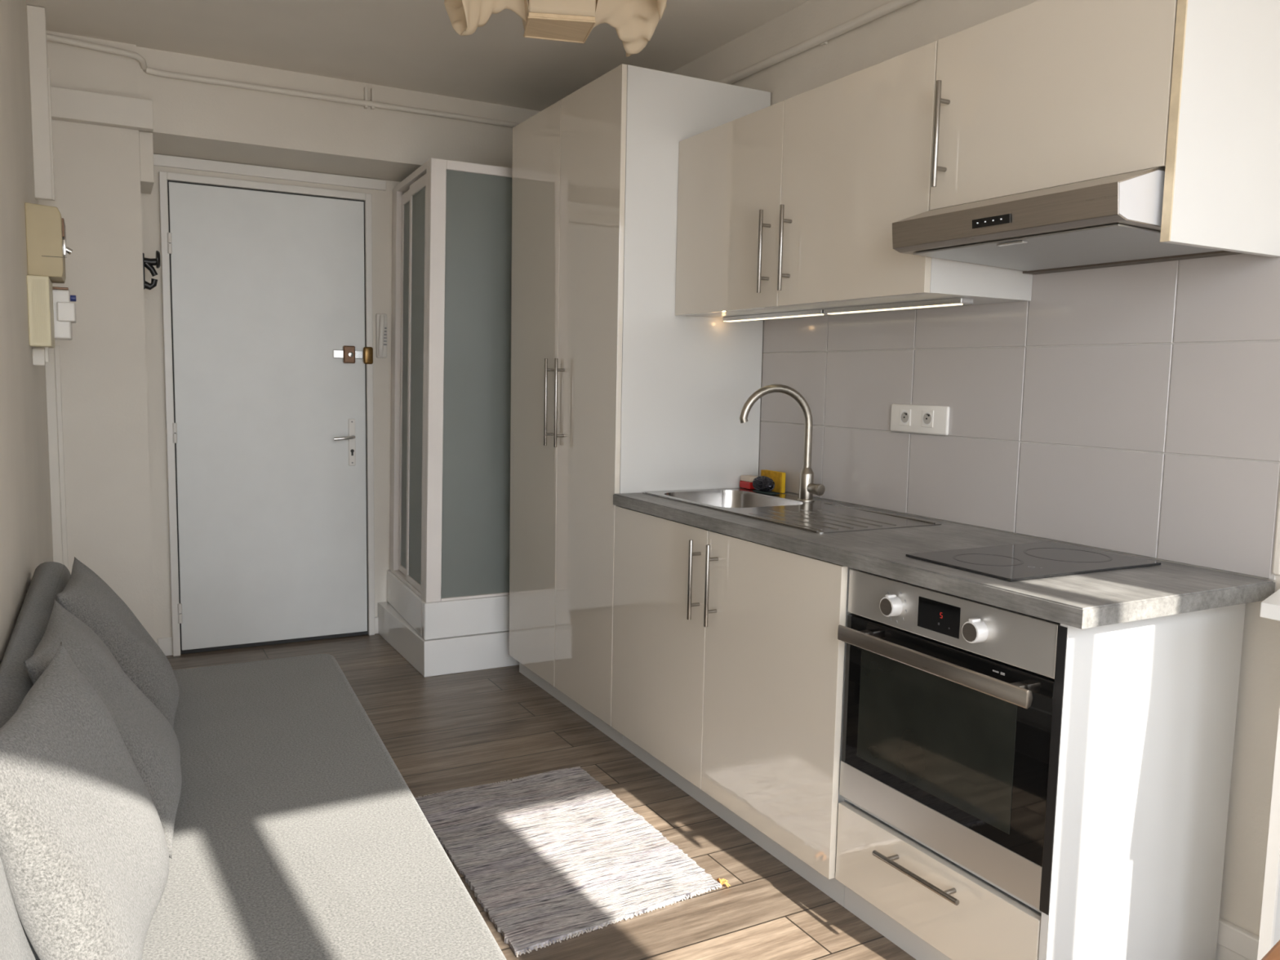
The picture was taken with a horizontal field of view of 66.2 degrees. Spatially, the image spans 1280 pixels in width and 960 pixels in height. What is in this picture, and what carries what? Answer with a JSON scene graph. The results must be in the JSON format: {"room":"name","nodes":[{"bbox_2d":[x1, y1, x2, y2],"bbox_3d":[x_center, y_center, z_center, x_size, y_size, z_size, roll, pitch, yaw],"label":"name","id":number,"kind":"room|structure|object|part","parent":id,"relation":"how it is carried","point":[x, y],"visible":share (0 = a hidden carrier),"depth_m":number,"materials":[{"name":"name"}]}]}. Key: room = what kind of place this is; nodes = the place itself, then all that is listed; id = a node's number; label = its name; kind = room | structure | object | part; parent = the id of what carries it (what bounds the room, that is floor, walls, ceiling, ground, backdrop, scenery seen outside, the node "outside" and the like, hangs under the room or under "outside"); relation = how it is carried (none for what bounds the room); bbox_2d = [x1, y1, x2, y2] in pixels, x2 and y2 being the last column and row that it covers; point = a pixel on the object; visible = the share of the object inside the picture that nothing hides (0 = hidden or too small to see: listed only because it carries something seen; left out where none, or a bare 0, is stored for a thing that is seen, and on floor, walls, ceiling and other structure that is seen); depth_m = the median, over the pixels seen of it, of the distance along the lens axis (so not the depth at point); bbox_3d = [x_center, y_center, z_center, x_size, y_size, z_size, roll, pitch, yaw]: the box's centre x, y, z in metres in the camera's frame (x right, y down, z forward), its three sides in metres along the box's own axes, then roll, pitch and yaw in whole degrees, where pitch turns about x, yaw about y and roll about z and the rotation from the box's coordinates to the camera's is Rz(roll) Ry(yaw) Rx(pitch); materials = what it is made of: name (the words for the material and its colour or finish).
{"room":"studio apartment","nodes":[
{"label":"studio apartment","id":0,"kind":"room"},
{"bbox_2d":[0,0,53,665],"bbox_3d":[-1.227,-0.190,1.677,0.150,2.612,6.023,-2,7,-29],"label":"wall","id":1,"kind":"structure","parent":0,"point":[25,519],"depth_m":2.67,"materials":[{"name":"paint"}]},
{"bbox_2d":[26,4,54,200],"bbox_3d":[-2.194,-1.375,3.597,0.064,0.680,0.035,-2,7,-29],"label":"cable trunking","id":2,"kind":"object","parent":1,"relation":"attached to","point":[39,71],"visible":1,"depth_m":3.58,"materials":[{"name":"white plastic"}]},
{"bbox_2d":[26,275,54,347],"bbox_3d":[-1.946,-0.542,3.193,0.060,0.219,0.274,-2,7,-29],"label":"electrical box","id":3,"kind":"object","parent":1,"relation":"attached to","point":[39,288],"visible":1,"depth_m":3.08,"materials":[{"name":"beige plastic"}]},
{"bbox_2d":[31,346,48,365],"bbox_3d":[-1.964,-0.406,3.218,0.045,0.062,0.040,-2,7,-29],"label":"junction box","id":4,"kind":"object","parent":1,"relation":"attached to","point":[40,356],"visible":0.92,"depth_m":3.20,"materials":[{"name":"white plastic"}]},
{"bbox_2d":[24,202,73,283],"bbox_3d":[-1.946,-0.775,3.247,0.126,0.228,0.272,-2,7,-29],"label":"electrical panel","id":5,"kind":"object","parent":1,"relation":"attached to","point":[47,251],"visible":0.93,"depth_m":3.13,"materials":[{"name":"beige plastic"}]},
{"bbox_2d":[62,239,73,257],"bbox_3d":[-1.876,-0.757,3.220,0.030,0.050,0.090,-2,7,-29],"label":"switch","id":6,"kind":"object","parent":5,"relation":"attached to","point":[65,250],"depth_m":3.18,"materials":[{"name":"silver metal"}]},
{"bbox_2d":[44,345,68,568],"bbox_3d":[-2.352,0.160,3.975,0.052,1.398,0.037,-2,7,-29],"label":"cable trunking","id":7,"kind":"object","parent":1,"relation":"attached to","point":[52,368],"visible":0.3,"depth_m":3.94,"materials":[{"name":"white plastic"}]},
{"bbox_2d":[52,286,76,340],"bbox_3d":[-2.039,-0.580,3.429,0.126,0.174,0.225,-2,7,-29],"label":"circuit breaker","id":8,"kind":"object","parent":1,"relation":"attached to","point":[64,311],"visible":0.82,"depth_m":3.35,"materials":[{"name":"white plastic"}]},
{"bbox_3d":[-2.022,-0.662,3.423,0.055,0.008,0.175,-2,7,-29],"label":"plate","id":9,"kind":"part","parent":8,"relation":"part of","materials":[{"name":"brown plastic"}]},
{"bbox_2d":[38,30,154,639],"bbox_3d":[-2.294,-0.465,4.149,0.360,2.612,0.333,-2,7,-29],"label":"wall column","id":10,"kind":"structure","parent":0,"point":[97,171],"depth_m":4.00,"materials":[{"name":"paint"}]},
{"bbox_2d":[50,86,153,132],"bbox_3d":[-2.133,-1.470,3.900,0.357,0.114,0.054,-2,7,-29],"label":"wall ledge","id":11,"kind":"object","parent":10,"relation":"attached to","point":[67,104],"visible":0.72,"depth_m":3.88,"materials":[{"name":"white paint"}]},
{"bbox_2d":[142,250,160,289],"bbox_3d":[-2.073,-0.890,4.165,0.071,0.167,0.075,-2,7,-29],"label":"coat hook","id":12,"kind":"object","parent":10,"relation":"attached to","point":[148,263],"visible":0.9,"depth_m":4.15,"materials":[{"name":"black metal"}]},
{"bbox_3d":[-2.100,-0.882,4.152,0.010,0.150,0.035,-2,7,-29],"label":"plate","id":13,"kind":"part","parent":12,"relation":"part of","materials":[{"name":"black plastic"}]},
{"bbox_2d":[140,153,408,644],"bbox_3d":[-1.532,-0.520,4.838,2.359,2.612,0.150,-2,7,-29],"label":"door frame","id":14,"kind":"structure","parent":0,"point":[381,200],"depth_m":4.52,"materials":[{"name":"paint"}]},
{"bbox_2d":[138,131,154,194],"bbox_3d":[-2.100,-1.342,4.168,0.052,0.201,0.309,-2,7,-29],"label":"trim","id":15,"kind":"structure","parent":14,"relation":"attached to","point":[145,140],"depth_m":4.04,"materials":[{"name":"paint"}]},
{"bbox_2d":[158,171,374,656],"bbox_3d":[-1.719,-0.284,4.626,0.924,2.178,0.087,-2,7,-29],"label":"door","id":16,"kind":"structure","parent":14,"relation":"in","point":[267,287],"depth_m":4.62,"materials":[{"name":"paint"}]},
{"bbox_3d":[-1.437,-0.204,4.770,0.104,0.025,0.052,-2,7,-29],"label":"lever","id":17,"kind":"part","parent":16,"relation":"part of","materials":[{"name":"silver metal"}]},
{"bbox_3d":[-1.398,-0.606,4.744,0.026,0.026,0.021,-2,7,-29],"label":"bolt knob","id":18,"kind":"part","parent":16,"relation":"part of","materials":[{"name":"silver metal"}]},
{"bbox_3d":[-1.413,-0.185,4.820,0.034,0.230,0.009,-2,7,-29],"label":"handle plate","id":19,"kind":"part","parent":16,"relation":"part of","materials":[{"name":"white plastic"}]},
{"bbox_2d":[157,617,377,655],"bbox_3d":[-1.771,0.754,4.758,1.015,0.085,0.013,-2,7,-29],"label":"baseboard","id":20,"kind":"structure","parent":14,"relation":"attached to","point":[165,644],"depth_m":4.53,"materials":[{"name":"white paint"}]},
{"bbox_2d":[153,153,386,191],"bbox_3d":[-1.717,-1.421,4.540,1.085,0.048,0.015,-2,7,-29],"label":"trim","id":21,"kind":"structure","parent":14,"relation":"attached to","point":[160,160],"depth_m":4.53,"materials":[{"name":"white paint"}]},
{"bbox_2d":[136,46,540,182],"bbox_3d":[-1.241,-1.624,4.607,1.999,0.356,0.313,-2,7,-29],"label":"wall","id":22,"kind":"structure","parent":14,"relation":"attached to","point":[192,119],"depth_m":4.35,"materials":[{"name":"paint"}]},
{"bbox_2d":[46,33,519,127],"bbox_3d":[-1.300,-1.715,4.365,2.301,0.094,0.080,-2,7,-29],"label":"pipe","id":23,"kind":"object","parent":22,"relation":"attached to","point":[366,103],"visible":0.92,"depth_m":4.21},
{"bbox_2d":[375,313,386,358],"bbox_3d":[-1.269,-0.711,4.839,0.052,0.218,0.063,-2,7,-29],"label":"intercom","id":24,"kind":"object","parent":14,"relation":"attached to","point":[380,318],"visible":1,"depth_m":4.83,"materials":[{"name":"white plastic"}]},
{"bbox_2d":[25,0,809,111],"bbox_3d":[-0.099,-1.578,2.139,2.659,0.100,6.023,-2,7,-29],"label":"ceiling","id":25,"kind":"structure","parent":0,"point":[411,45],"depth_m":3.83,"materials":[{"name":"paint"}]},
{"bbox_2d":[444,0,666,57],"bbox_3d":[-0.221,-1.380,2.671,0.590,0.405,0.448,-2,7,-29],"label":"pendant lamp","id":26,"kind":"object","parent":25,"relation":"hanging from","point":[635,22],"visible":1,"depth_m":2.66,"materials":[{"name":"beige fabric"}]},
{"bbox_3d":[-0.225,-1.233,2.687,0.181,0.005,0.174,0,6,-14],"label":"frame","id":27,"kind":"part","parent":26,"relation":"part of","materials":[{"name":"brown wood"}]},
{"bbox_3d":[-0.221,-1.406,2.671,0.249,0.320,0.205,0,6,-14],"label":"lamp shade","id":28,"kind":"part","parent":26,"relation":"part of","materials":[{"name":"beige paper"}]},
{"bbox_3d":[-0.225,-1.240,2.687,0.176,0.012,0.169,0,6,-14],"label":"board","id":29,"kind":"part","parent":26,"relation":"part of","materials":[{"name":"brown wood"}]},
{"bbox_2d":[165,633,915,959],"bbox_3d":[-0.153,1.119,2.415,2.659,0.100,6.023,-2,7,-29],"label":"floor","id":30,"kind":"structure","parent":0,"point":[442,733],"depth_m":3.23,"materials":[{"name":"brown wood"}]},
{"bbox_2d":[0,561,506,959],"bbox_3d":[-0.828,0.712,2.045,0.842,0.759,2.305,-2,7,-29],"label":"sofa","id":31,"kind":"object","parent":30,"relation":"on","point":[298,834],"visible":0.55,"depth_m":1.92,"materials":[{"name":"grey fabric"}]},
{"bbox_3d":[-1.133,0.590,1.863,0.141,0.491,2.305,-2,7,-29],"label":"backrest","id":32,"kind":"part","parent":31,"relation":"part of","materials":[{"name":"grey fabric"}]},
{"bbox_2d":[0,641,168,959],"bbox_3d":[-0.861,0.527,1.531,0.208,0.429,0.560,-1,6,-20],"label":"cushion","id":33,"kind":"object","parent":31,"relation":"on","point":[84,854],"visible":1,"depth_m":1.39,"materials":[{"name":"grey fabric"}]},
{"bbox_2d":[23,599,182,858],"bbox_3d":[-1.084,0.486,2.013,0.262,0.402,0.541,-2,7,-29],"label":"cushion","id":34,"kind":"object","parent":31,"relation":"on","point":[152,744],"visible":0.59,"depth_m":1.93,"materials":[{"name":"grey fabric"}]},
{"bbox_2d":[56,556,178,728],"bbox_3d":[-1.326,0.430,2.516,0.257,0.402,0.501,-2,6,-25],"label":"cushion","id":35,"kind":"object","parent":31,"relation":"on","point":[86,595],"visible":0.68,"depth_m":2.39,"materials":[{"name":"grey fabric"}]},
{"bbox_3d":[-0.759,0.771,2.089,0.669,0.165,2.305,-2,7,-29],"label":"seat","id":36,"kind":"part","parent":31,"relation":"part of","materials":[{"name":"grey fabric"}]},
{"bbox_2d":[377,157,519,677],"bbox_3d":[-0.692,-0.296,4.763,0.966,2.216,0.822,-2,7,-29],"label":"cabin","id":37,"kind":"object","parent":30,"relation":"on","point":[446,611],"visible":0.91,"depth_m":4.33,"materials":[{"name":"white ceramic"}]},
{"bbox_3d":[-1.210,-0.480,4.861,0.062,1.890,0.119,-2,7,-29],"label":"wall post","id":38,"kind":"part","parent":37,"relation":"part of","materials":[{"name":"white metal"}]},
{"bbox_3d":[-1.101,-0.447,4.675,0.043,1.825,0.316,-2,6,-26],"label":"sliding door","id":39,"kind":"part","parent":37,"relation":"part of","materials":[{"name":"white metal"}]},
{"bbox_3d":[-1.100,-0.436,4.674,0.029,1.749,0.259,-2,6,-26],"label":"glass","id":40,"kind":"part","parent":37,"relation":"part of","materials":[{"name":"glass"}]},
{"bbox_3d":[-1.080,0.487,4.631,0.042,0.018,0.601,-2,6,-26],"label":"rail","id":41,"kind":"part","parent":37,"relation":"part of","materials":[{"name":"white metal"}]},
{"bbox_3d":[-1.020,-1.370,4.453,0.042,0.030,0.601,-2,6,-26],"label":"rail","id":42,"kind":"part","parent":37,"relation":"part of","materials":[{"name":"white metal"}]},
{"bbox_3d":[-1.000,-0.419,4.422,0.043,1.825,0.333,-2,6,-26],"label":"sliding door","id":43,"kind":"part","parent":37,"relation":"part of","materials":[{"name":"white metal"}]},
{"bbox_3d":[-1.000,-0.408,4.421,0.029,1.749,0.276,-2,6,-26],"label":"glass","id":44,"kind":"part","parent":37,"relation":"part of","materials":[{"name":"glass"}]},
{"bbox_3d":[-0.892,-0.410,4.241,0.094,1.890,0.085,-2,7,-29],"label":"corner post","id":45,"kind":"part","parent":37,"relation":"part of","materials":[{"name":"white metal"}]},
{"bbox_2d":[386,569,509,639],"bbox_3d":[-0.710,0.563,4.856,0.962,0.164,0.812,-2,7,-29],"label":"tray","id":46,"kind":"object","parent":37,"relation":"attached to","point":[481,615],"depth_m":4.40,"materials":[{"name":"white ceramic"}]},
{"bbox_3d":[-0.497,0.512,4.531,0.872,0.012,0.030,-2,7,-29],"label":"rail","id":47,"kind":"part","parent":37,"relation":"part of","materials":[{"name":"white metal"}]},
{"bbox_3d":[-0.480,-0.410,4.436,0.875,1.854,0.006,-2,7,-29],"label":"glass panel","id":48,"kind":"part","parent":37,"relation":"part of","materials":[{"name":"glass"}]},
{"bbox_3d":[-0.450,-1.343,4.349,0.847,0.040,0.035,-2,7,-29],"label":"rail","id":49,"kind":"part","parent":37,"relation":"part of","materials":[{"name":"white metal"}]},
{"bbox_2d":[414,766,730,957],"bbox_3d":[-0.249,1.021,2.784,0.652,0.015,0.954,-2,7,-29],"label":"rug","id":50,"kind":"object","parent":30,"relation":"on","point":[550,857],"visible":0.99,"depth_m":2.69,"materials":[{"name":"grey fabric"}]},
{"bbox_2d":[509,63,770,746],"bbox_3d":[-0.073,-0.270,3.950,0.645,2.354,1.000,-2,7,-29],"label":"tall cabinet","id":51,"kind":"object","parent":30,"relation":"on","point":[613,391],"visible":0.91,"depth_m":3.56,"materials":[{"name":"white laminate"}]},
{"bbox_3d":[-0.431,-0.327,4.034,0.020,2.271,0.497,-2,7,-29],"label":"door","id":52,"kind":"part","parent":51,"relation":"part of","materials":[{"name":"beige paint"}]},
{"bbox_3d":[-0.355,-0.304,3.833,0.040,0.338,0.012,-2,7,-29],"label":"handle","id":53,"kind":"part","parent":51,"relation":"part of","materials":[{"name":"silver metal"}]},
{"bbox_3d":[-0.308,-0.294,3.748,0.040,0.338,0.012,-2,7,-29],"label":"handle","id":54,"kind":"part","parent":51,"relation":"part of","materials":[{"name":"silver metal"}]},
{"bbox_3d":[-0.192,-0.278,3.598,0.020,2.271,0.496,-2,7,-29],"label":"door","id":55,"kind":"part","parent":51,"relation":"part of","materials":[{"name":"beige paint"}]},
{"bbox_3d":[0.189,-0.264,3.533,0.584,2.269,0.018,-2,7,-29],"label":"panel","id":56,"kind":"part","parent":51,"relation":"part of","materials":[{"name":"white laminate"}]},
{"bbox_2d":[611,506,848,906],"bbox_3d":[0.428,0.574,3.059,0.620,0.878,1.198,-2,7,-29],"label":"base cabinet","id":57,"kind":"object","parent":30,"relation":"on","point":[728,655],"visible":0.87,"depth_m":2.78,"materials":[{"name":"beige laminate"}]},
{"bbox_3d":[0.057,0.512,3.193,0.020,0.792,0.597,-2,7,-29],"label":"door","id":58,"kind":"part","parent":57,"relation":"part of","materials":[{"name":"beige paint"}]},
{"bbox_3d":[0.161,0.296,2.925,0.040,0.240,0.012,-2,7,-29],"label":"handle","id":59,"kind":"part","parent":57,"relation":"part of","materials":[{"name":"silver metal"}]},
{"bbox_3d":[0.206,0.306,2.844,0.040,0.240,0.012,-2,7,-29],"label":"handle","id":60,"kind":"part","parent":57,"relation":"part of","materials":[{"name":"silver metal"}]},
{"bbox_3d":[0.344,0.572,2.670,0.020,0.792,0.596,-2,7,-29],"label":"door","id":61,"kind":"part","parent":57,"relation":"part of","materials":[{"name":"beige paint"}]},
{"bbox_2d":[613,492,1275,629],"bbox_3d":[0.622,0.149,2.736,0.612,0.038,1.866,-2,7,-29],"label":"countertop","id":62,"kind":"structure","parent":57,"relation":"on","point":[1100,598],"depth_m":2.11,"materials":[{"name":"concrete"}]},
{"bbox_2d":[760,469,786,493],"bbox_3d":[0.482,0.005,3.558,0.025,0.075,0.120,-2,7,-29],"label":"sponge","id":63,"kind":"object","parent":62,"relation":"on","point":[779,477],"visible":0.69,"depth_m":3.52,"materials":[{"name":"yellow plastic"}]},
{"bbox_2d":[739,384,825,502],"bbox_3d":[0.466,-0.122,3.247,0.292,0.386,0.098,1,6,-2],"label":"tap","id":64,"kind":"object","parent":62,"relation":"on","point":[807,487],"visible":1,"depth_m":3.25,"materials":[{"name":"silver metal"}]},
{"bbox_3d":[0.448,-0.172,3.234,0.260,0.286,0.027,-1,6,-16],"label":"spout","id":65,"kind":"part","parent":64,"relation":"part of","materials":[{"name":"silver metal"}]},
{"bbox_3d":[0.583,0.031,3.250,0.040,0.039,0.053,-2,7,-29],"label":"lever","id":66,"kind":"part","parent":64,"relation":"part of","materials":[{"name":"silver metal"}]},
{"bbox_2d":[642,488,942,533],"bbox_3d":[0.434,0.151,3.130,0.455,0.139,0.980,-2,7,-29],"label":"sink","id":67,"kind":"object","parent":62,"relation":"in","point":[816,516],"visible":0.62,"depth_m":3.02,"materials":[{"name":"metal"}]},
{"bbox_2d":[739,475,756,488],"bbox_3d":[0.404,0.008,3.620,0.046,0.046,0.068,-2,7,-29],"label":"sponge","id":68,"kind":"object","parent":67,"relation":"on","point":[746,482],"visible":0.69,"depth_m":3.60,"materials":[{"name":"red plastic"}]},
{"bbox_2d":[752,475,779,494],"bbox_3d":[0.444,0.017,3.482,0.060,0.059,0.121,-2,7,-29],"label":"pad","id":69,"kind":"object","parent":67,"relation":"on","point":[762,484],"visible":1,"depth_m":3.46,"materials":[{"name":"metal"}]},
{"bbox_2d":[906,541,1160,581],"bbox_3d":[0.902,0.182,2.251,0.498,0.006,0.312,-2,7,-29],"label":"cooktop","id":70,"kind":"object","parent":62,"relation":"in","point":[1037,560],"visible":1,"depth_m":2.22,"materials":[{"name":"black glass"}]},
{"bbox_2d":[835,567,1245,959],"bbox_3d":[0.868,0.662,2.280,0.609,0.878,0.641,-2,7,-29],"label":"base cabinet","id":71,"kind":"object","parent":30,"relation":"on","point":[1149,705],"visible":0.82,"depth_m":2.02,"materials":[{"name":"white laminate"}]},
{"bbox_3d":[0.614,0.871,2.166,0.040,0.016,0.253,-2,7,-29],"label":"handle","id":72,"kind":"part","parent":71,"relation":"part of","materials":[{"name":"silver metal"}]},
{"bbox_3d":[0.640,0.926,2.184,0.020,0.198,0.596,-2,7,-29],"label":"drawer","id":73,"kind":"part","parent":71,"relation":"part of","materials":[{"name":"beige laminate"}]},
{"bbox_2d":[837,568,1067,915],"bbox_3d":[0.857,0.520,2.245,0.584,0.568,0.615,-2,7,-29],"label":"oven","id":74,"kind":"object","parent":71,"relation":"in","point":[953,709],"visible":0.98,"depth_m":2.07,"materials":[{"name":"metal"}]},
{"bbox_3d":[0.556,0.287,2.221,0.001,0.038,0.038,-2,7,-29],"label":"knob","id":75,"kind":"part","parent":74,"relation":"part of","materials":[{"name":"metal"}]},
{"bbox_3d":[0.569,0.284,2.228,0.029,0.051,0.047,-2,7,-29],"label":"knob","id":76,"kind":"part","parent":74,"relation":"part of","materials":[{"name":"silver metal"}]},
{"bbox_3d":[0.624,0.388,2.109,0.054,0.037,0.546,-2,7,-29],"label":"door handle","id":77,"kind":"part","parent":74,"relation":"part of","materials":[{"name":"metal"}]},
{"bbox_3d":[0.636,0.763,2.164,0.004,0.086,0.593,-2,7,-29],"label":"panel","id":78,"kind":"part","parent":74,"relation":"part of","materials":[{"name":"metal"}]},
{"bbox_3d":[0.648,0.580,2.150,0.018,0.455,0.593,-2,7,-29],"label":"door","id":79,"kind":"part","parent":74,"relation":"part of","materials":[{"name":"black glass"}]},
{"bbox_3d":[0.653,0.296,2.120,0.018,0.106,0.593,-2,7,-29],"label":"control panel","id":80,"kind":"part","parent":74,"relation":"part of","materials":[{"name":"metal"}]},
{"bbox_3d":[0.674,0.311,2.007,0.001,0.038,0.038,-2,7,-29],"label":"knob","id":81,"kind":"part","parent":74,"relation":"part of","materials":[{"name":"metal"}]},
{"bbox_3d":[0.687,0.309,2.014,0.029,0.051,0.047,-2,7,-29],"label":"knob","id":82,"kind":"part","parent":74,"relation":"part of","materials":[{"name":"silver metal"}]},
{"bbox_3d":[1.035,0.692,2.018,0.568,0.878,0.019,-2,7,-29],"label":"panel","id":83,"kind":"part","parent":71,"relation":"part of","materials":[{"name":"white laminate"}]},
{"bbox_2d":[1257,588,1279,959],"bbox_3d":[1.382,0.705,1.707,0.312,0.930,0.699,-2,7,-29],"label":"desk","id":84,"kind":"object","parent":30,"relation":"on","point":[1269,930],"visible":1,"depth_m":1.80,"materials":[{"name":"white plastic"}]},
{"bbox_3d":[1.288,0.701,1.874,0.270,0.901,0.018,-2,7,-29],"label":"panel","id":85,"kind":"part","parent":84,"relation":"part of","materials":[{"name":"white wood"}]},
{"bbox_2d":[1261,939,1279,959],"bbox_3d":[0.769,0.873,0.875,0.267,0.742,0.436,-4,8,-41],"label":"wooden table","id":86,"kind":"object","parent":30,"relation":"on","point":[1273,953],"visible":1,"depth_m":1.00,"materials":[{"name":"brown wood"}]},
{"bbox_2d":[671,0,1279,936],"bbox_3d":[0.975,-0.268,2.877,0.150,2.612,6.023,-2,7,-29],"label":"wall","id":87,"kind":"structure","parent":0,"point":[916,24],"depth_m":2.78,"materials":[{"name":"paint"}]},
{"bbox_2d":[717,0,917,84],"bbox_3d":[0.984,-1.399,2.597,0.031,0.038,5.390,-2,7,-29],"label":"pipe","id":88,"kind":"object","parent":87,"relation":"attached to","point":[822,38],"visible":0.49,"depth_m":3.28,"materials":[{"name":"white metal"}]},
{"bbox_2d":[675,40,1032,319],"bbox_3d":[0.564,-0.818,2.977,0.421,0.593,1.197,-2,7,-29],"label":"upper cabinet","id":89,"kind":"object","parent":87,"relation":"attached to","point":[793,203],"visible":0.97,"depth_m":2.74,"materials":[{"name":"beige laminate"}]},
{"bbox_3d":[0.280,-0.843,3.162,0.020,0.593,0.597,-2,7,-29],"label":"door","id":90,"kind":"part","parent":89,"relation":"part of","materials":[{"name":"beige paint"}]},
{"bbox_3d":[0.371,-0.683,2.943,0.040,0.244,0.012,-2,7,-29],"label":"handle","id":91,"kind":"part","parent":89,"relation":"part of","materials":[{"name":"silver metal"}]},
{"bbox_2d":[722,308,829,322],"bbox_3d":[0.445,-0.544,3.264,0.045,0.017,0.549,-2,7,-29],"label":"light","id":92,"kind":"object","parent":89,"relation":"attached to","point":[813,312],"visible":0.9,"depth_m":3.22,"materials":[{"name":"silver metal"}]},
{"bbox_2d":[725,314,823,322],"bbox_3d":[0.436,-0.537,3.260,0.020,0.003,0.519,-2,7,-29],"label":"diffuser","id":93,"kind":"object","parent":92,"relation":"attached to","point":[754,317],"depth_m":3.29,"materials":[{"name":"beige plastic"}]},
{"bbox_3d":[0.420,-0.673,2.853,0.040,0.244,0.012,-2,7,-29],"label":"handle","id":94,"kind":"part","parent":89,"relation":"part of","materials":[{"name":"silver metal"}]},
{"bbox_3d":[0.567,-0.784,2.639,0.020,0.593,0.596,-2,7,-29],"label":"door","id":95,"kind":"part","parent":89,"relation":"part of","materials":[{"name":"beige paint"}]},
{"bbox_2d":[823,297,973,314],"bbox_3d":[0.713,-0.489,2.776,0.045,0.017,0.551,-2,7,-29],"label":"light","id":96,"kind":"object","parent":89,"relation":"attached to","point":[952,301],"visible":1,"depth_m":2.71,"materials":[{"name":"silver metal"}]},
{"bbox_2d":[827,303,962,314],"bbox_3d":[0.705,-0.481,2.772,0.020,0.003,0.521,-2,7,-29],"label":"diffuser","id":97,"kind":"object","parent":96,"relation":"attached to","point":[882,307],"depth_m":2.79,"materials":[{"name":"beige plastic"}]},
{"bbox_2d":[890,404,950,435],"bbox_3d":[0.841,-0.182,2.939,0.016,0.085,0.240,-2,7,-29],"label":"wall socket","id":98,"kind":"object","parent":87,"relation":"attached to","point":[916,419],"visible":1,"depth_m":2.93,"materials":[{"name":"white plastic"}]},
{"bbox_2d":[899,408,911,426],"bbox_3d":[0.807,-0.191,2.989,0.003,0.050,0.045,-2,7,-29],"label":"outlet","id":99,"kind":"object","parent":98,"relation":"attached to","point":[904,414],"depth_m":2.99,"materials":[{"name":"white plastic"}]},
{"bbox_2d":[921,409,933,427],"bbox_3d":[0.852,-0.181,2.908,0.003,0.050,0.045,-2,7,-29],"label":"outlet","id":100,"kind":"object","parent":98,"relation":"attached to","point":[927,415],"depth_m":2.90,"materials":[{"name":"white plastic"}]},
{"bbox_2d":[759,253,1279,579],"bbox_3d":[0.903,-0.229,2.843,0.011,0.702,1.875,-2,7,-29],"label":"backsplash","id":101,"kind":"structure","parent":87,"relation":"attached to","point":[1133,409],"depth_m":2.48,"materials":[{"name":"white tile"}]},
{"bbox_2d":[929,0,1279,257],"bbox_3d":[1.003,-0.760,2.177,0.421,0.549,0.624,-2,7,-29],"label":"upper cabinet","id":102,"kind":"object","parent":87,"relation":"attached to","point":[1041,94],"visible":0.93,"depth_m":1.96,"materials":[{"name":"beige laminate"}]},
{"bbox_3d":[0.709,-0.814,2.315,0.040,0.242,0.012,-2,7,-29],"label":"handle","id":103,"kind":"part","parent":102,"relation":"part of","materials":[{"name":"silver metal"}]},
{"bbox_3d":[0.858,-0.821,2.103,0.020,0.397,0.602,-2,7,-29],"label":"door","id":104,"kind":"part","parent":102,"relation":"part of","materials":[{"name":"beige paint"}]},
{"bbox_2d":[892,167,1244,274],"bbox_3d":[0.956,-0.564,2.189,0.501,0.126,0.596,-2,7,-29],"label":"hood","id":105,"kind":"object","parent":102,"relation":"attached to","point":[1113,220],"visible":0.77,"depth_m":2.07,"materials":[{"name":"metal"}]},
{"bbox_3d":[0.740,-0.545,2.070,0.005,0.018,0.100,-2,7,-29],"label":"control panel","id":106,"kind":"part","parent":105,"relation":"part of","materials":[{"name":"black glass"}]},
{"bbox_3d":[0.948,-0.535,1.847,0.145,0.102,0.001,-2,7,-29],"label":"plate","id":107,"kind":"part","parent":105,"relation":"part of","materials":[{"name":"metal"}]},
{"bbox_3d":[1.167,-0.730,1.923,0.378,0.549,0.018,-2,7,-29],"label":"panel","id":108,"kind":"part","parent":102,"relation":"part of","materials":[{"name":"white laminate"}]},
{"bbox_2d":[1215,917,1259,959],"bbox_3d":[1.703,1.135,1.456,0.020,0.140,2.230,-2,7,-29],"label":"baseboard","id":109,"kind":"structure","parent":87,"relation":"attached to","point":[1234,942],"depth_m":2.16,"materials":[{"name":"white paint"}]}
]}

